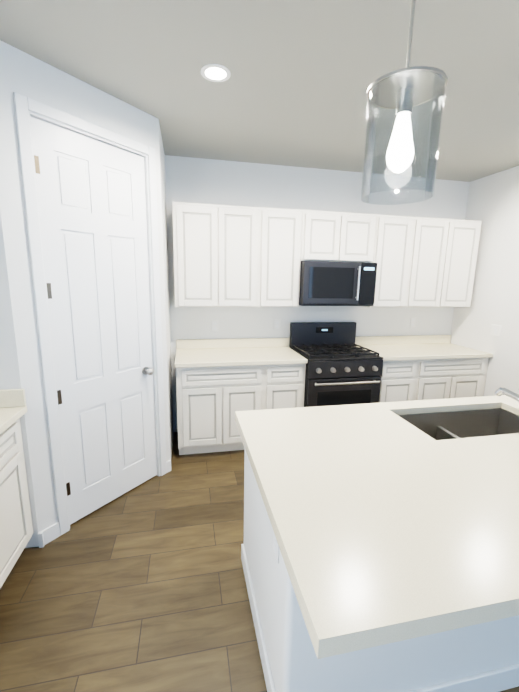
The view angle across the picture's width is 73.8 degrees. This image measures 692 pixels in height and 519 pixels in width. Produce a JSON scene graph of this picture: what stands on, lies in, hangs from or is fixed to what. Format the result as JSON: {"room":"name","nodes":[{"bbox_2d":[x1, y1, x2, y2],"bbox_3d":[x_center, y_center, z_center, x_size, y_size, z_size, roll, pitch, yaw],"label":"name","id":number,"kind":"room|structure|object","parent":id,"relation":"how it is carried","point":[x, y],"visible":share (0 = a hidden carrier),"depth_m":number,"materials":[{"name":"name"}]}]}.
{"room":"kitchen","nodes":[
{"label":"kitchen","id":0,"kind":"room"},
{"bbox_2d":[0,212,38,547],"bbox_3d":[-1.639,-0.122,1.860,0.615,2.752,0.120,-1,11,-12],"label":"wall","id":1,"kind":"structure","parent":0,"point":[9,373],"depth_m":1.89,"materials":[{"name":"white paint"}]},
{"bbox_2d":[0,40,169,532],"bbox_3d":[-1.087,-0.203,2.332,0.120,2.752,1.056,8,13,32],"label":"wall","id":2,"kind":"structure","parent":0,"point":[27,75],"depth_m":1.94,"materials":[{"name":"white paint"}]},
{"bbox_2d":[13,92,166,535],"bbox_3d":[-1.066,-0.104,2.374,0.137,2.541,0.888,8,13,32],"label":"door frame","id":3,"kind":"structure","parent":2,"relation":"attached to","point":[26,108],"depth_m":2.10,"materials":[{"name":"white paint"}]},
{"bbox_2d":[30,116,156,524],"bbox_3d":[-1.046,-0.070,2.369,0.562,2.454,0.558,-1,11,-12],"label":"pantry door","id":4,"kind":"structure","parent":2,"relation":"in","point":[92,203],"depth_m":2.30,"materials":[{"name":"white paint"}]},
{"bbox_2d":[38,460,170,547],"bbox_3d":[0.908,1.685,-0.229,4.672,0.095,7.360,-1,11,-12],"label":"baseboard","id":5,"kind":"structure","parent":2,"relation":"attached to","point":[48,534],"depth_m":2.16,"materials":[{"name":"white paint"}]},
{"bbox_2d":[159,125,172,459],"bbox_3d":[-0.885,-0.346,3.089,0.120,2.752,0.763,-1,11,-12],"label":"wall","id":6,"kind":"structure","parent":0,"point":[162,156],"depth_m":3.02,"materials":[{"name":"white paint"}]},
{"bbox_2d":[0,432,518,691],"bbox_3d":[2.434,1.400,1.789,8.735,0.060,10.720,-1,11,-12],"label":"floor","id":7,"kind":"structure","parent":0,"point":[142,587],"depth_m":1.79,"materials":[{"name":"brown wood"}]},
{"bbox_2d":[0,389,32,587],"bbox_3d":[-1.535,0.832,1.515,0.631,1.015,0.940,-1,11,-12],"label":"base cabinet","id":8,"kind":"object","parent":7,"relation":"on","point":[16,529],"visible":1,"depth_m":1.85,"materials":[{"name":"white wood"}]},
{"bbox_2d":[175,338,307,454],"bbox_3d":[-0.211,0.479,3.460,1.200,1.015,0.631,-1,11,-12],"label":"base cabinet","id":9,"kind":"object","parent":7,"relation":"on","point":[219,382],"visible":0.77,"depth_m":3.18,"materials":[{"name":"white wood"}]},
{"bbox_2d":[289,322,383,406],"bbox_3d":[0.762,0.382,3.604,0.756,1.185,0.700,-1,11,-12],"label":"range","id":10,"kind":"object","parent":7,"relation":"on","point":[342,368],"visible":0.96,"depth_m":3.34,"materials":[{"name":"black metal"}]},
{"bbox_2d":[236,406,518,691],"bbox_3d":[1.371,0.921,1.696,2.832,0.878,1.262,-1,11,-12],"label":"kitchen island","id":11,"kind":"object","parent":7,"relation":"on","point":[481,654],"depth_m":1.31,"materials":[{"name":"white paint"}]},
{"bbox_2d":[273,531,278,562],"bbox_3d":[0.059,0.704,1.240,0.007,0.115,0.072,-1,11,-12],"label":"outlet","id":12,"kind":"object","parent":11,"relation":"attached to","point":[275,548],"visible":0.54,"depth_m":1.23,"materials":[{"name":"white plastic"}]},
{"bbox_2d":[235,394,518,649],"bbox_3d":[1.379,0.472,1.609,2.832,0.038,1.262,-1,11,-12],"label":"island countertop","id":13,"kind":"structure","parent":11,"relation":"on","point":[384,526],"depth_m":1.10,"materials":[{"name":"white stone"}]},
{"bbox_2d":[398,408,518,439],"bbox_3d":[1.164,0.541,1.911,0.799,0.219,0.414,-1,11,-12],"label":"sink","id":14,"kind":"object","parent":13,"relation":"in","point":[463,424],"visible":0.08,"depth_m":2.10,"materials":[{"name":"silver metal"}]},
{"bbox_2d":[495,387,518,402],"bbox_3d":[1.407,0.311,1.726,0.398,0.234,0.190,-1,11,-12],"label":"faucet","id":15,"kind":"object","parent":13,"relation":"on","point":[500,391],"visible":1,"depth_m":1.71,"materials":[{"name":"silver metal"}]},
{"bbox_2d":[379,359,422,402],"bbox_3d":[1.334,0.510,3.809,0.427,0.876,0.606,-1,11,-12],"label":"base cabinet","id":16,"kind":"object","parent":7,"relation":"on","point":[399,379],"depth_m":3.49,"materials":[{"name":"white wood"}]},
{"bbox_2d":[419,359,488,399],"bbox_3d":[1.958,0.496,3.939,0.849,0.876,0.606,-1,11,-12],"label":"base cabinet","id":17,"kind":"object","parent":7,"relation":"on","point":[422,367],"depth_m":3.61,"materials":[{"name":"white wood"}]},
{"bbox_2d":[359,343,492,362],"bbox_3d":[1.761,0.054,3.796,1.280,0.038,0.632,-1,11,-12],"label":"countertop","id":18,"kind":"structure","parent":17,"relation":"on","point":[390,352],"depth_m":3.68,"materials":[{"name":"white stone"}]},
{"bbox_2d":[0,0,518,181],"bbox_3d":[2.485,-1.360,1.253,8.735,0.060,10.720,-1,11,-12],"label":"ceiling","id":19,"kind":"structure","parent":0,"point":[294,87],"depth_m":1.83,"materials":[{"name":"grey paint"}]},
{"bbox_2d":[201,64,230,81],"bbox_3d":[-0.241,-1.503,1.905,0.164,0.005,0.164,-1,11,-12],"label":"recessed light","id":20,"kind":"object","parent":19,"relation":"in","point":[215,73],"visible":1,"depth_m":1.90,"materials":[{"name":"white paint"}]},
{"bbox_2d":[361,0,447,204],"bbox_3d":[0.370,-0.830,0.829,0.188,0.892,0.188,-1,11,-12],"label":"pendant light","id":21,"kind":"object","parent":19,"relation":"hanging from","point":[403,92],"visible":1,"depth_m":0.85,"materials":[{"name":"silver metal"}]},
{"bbox_2d":[165,155,469,431],"bbox_3d":[0.037,-0.453,3.724,4.912,2.752,0.120,-1,11,-12],"label":"wall","id":22,"kind":"structure","parent":0,"point":[206,181],"depth_m":3.61,"materials":[{"name":"white paint"}]},
{"bbox_2d":[172,202,302,306],"bbox_3d":[-0.214,-0.847,3.353,1.192,0.914,0.331,-1,11,-12],"label":"upper cabinet","id":23,"kind":"object","parent":22,"relation":"attached to","point":[234,256],"visible":1,"depth_m":3.19,"materials":[{"name":"white wood"}]},
{"bbox_2d":[301,210,376,262],"bbox_3d":[0.749,-1.089,3.510,0.762,0.464,0.331,-1,11,-12],"label":"upper cabinet","id":24,"kind":"object","parent":22,"relation":"attached to","point":[337,236],"visible":0.98,"depth_m":3.35,"materials":[{"name":"white wood"}]},
{"bbox_2d":[299,261,376,305],"bbox_3d":[0.753,-0.637,3.541,0.756,0.426,0.446,-1,11,-12],"label":"microwave","id":25,"kind":"object","parent":24,"relation":"attached to","point":[326,283],"visible":1,"depth_m":3.36,"materials":[{"name":"black metal"}]},
{"bbox_2d":[355,335,450,346],"bbox_3d":[1.700,-0.072,4.077,1.280,0.099,0.018,-1,11,-12],"label":"backsplash","id":26,"kind":"structure","parent":22,"relation":"attached to","point":[414,338],"depth_m":4.07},
{"bbox_2d":[364,214,481,307],"bbox_3d":[1.717,-0.889,3.756,1.218,0.914,0.331,-1,11,-12],"label":"upper cabinet","id":27,"kind":"object","parent":22,"relation":"attached to","point":[424,262],"visible":1,"depth_m":3.59,"materials":[{"name":"white wood"}]},
{"bbox_2d":[450,166,518,395],"bbox_3d":[2.517,-0.378,3.579,0.120,2.752,1.200,-1,11,-12],"label":"wall","id":28,"kind":"structure","parent":0,"point":[493,203],"depth_m":3.58,"materials":[{"name":"white paint"}]}
]}

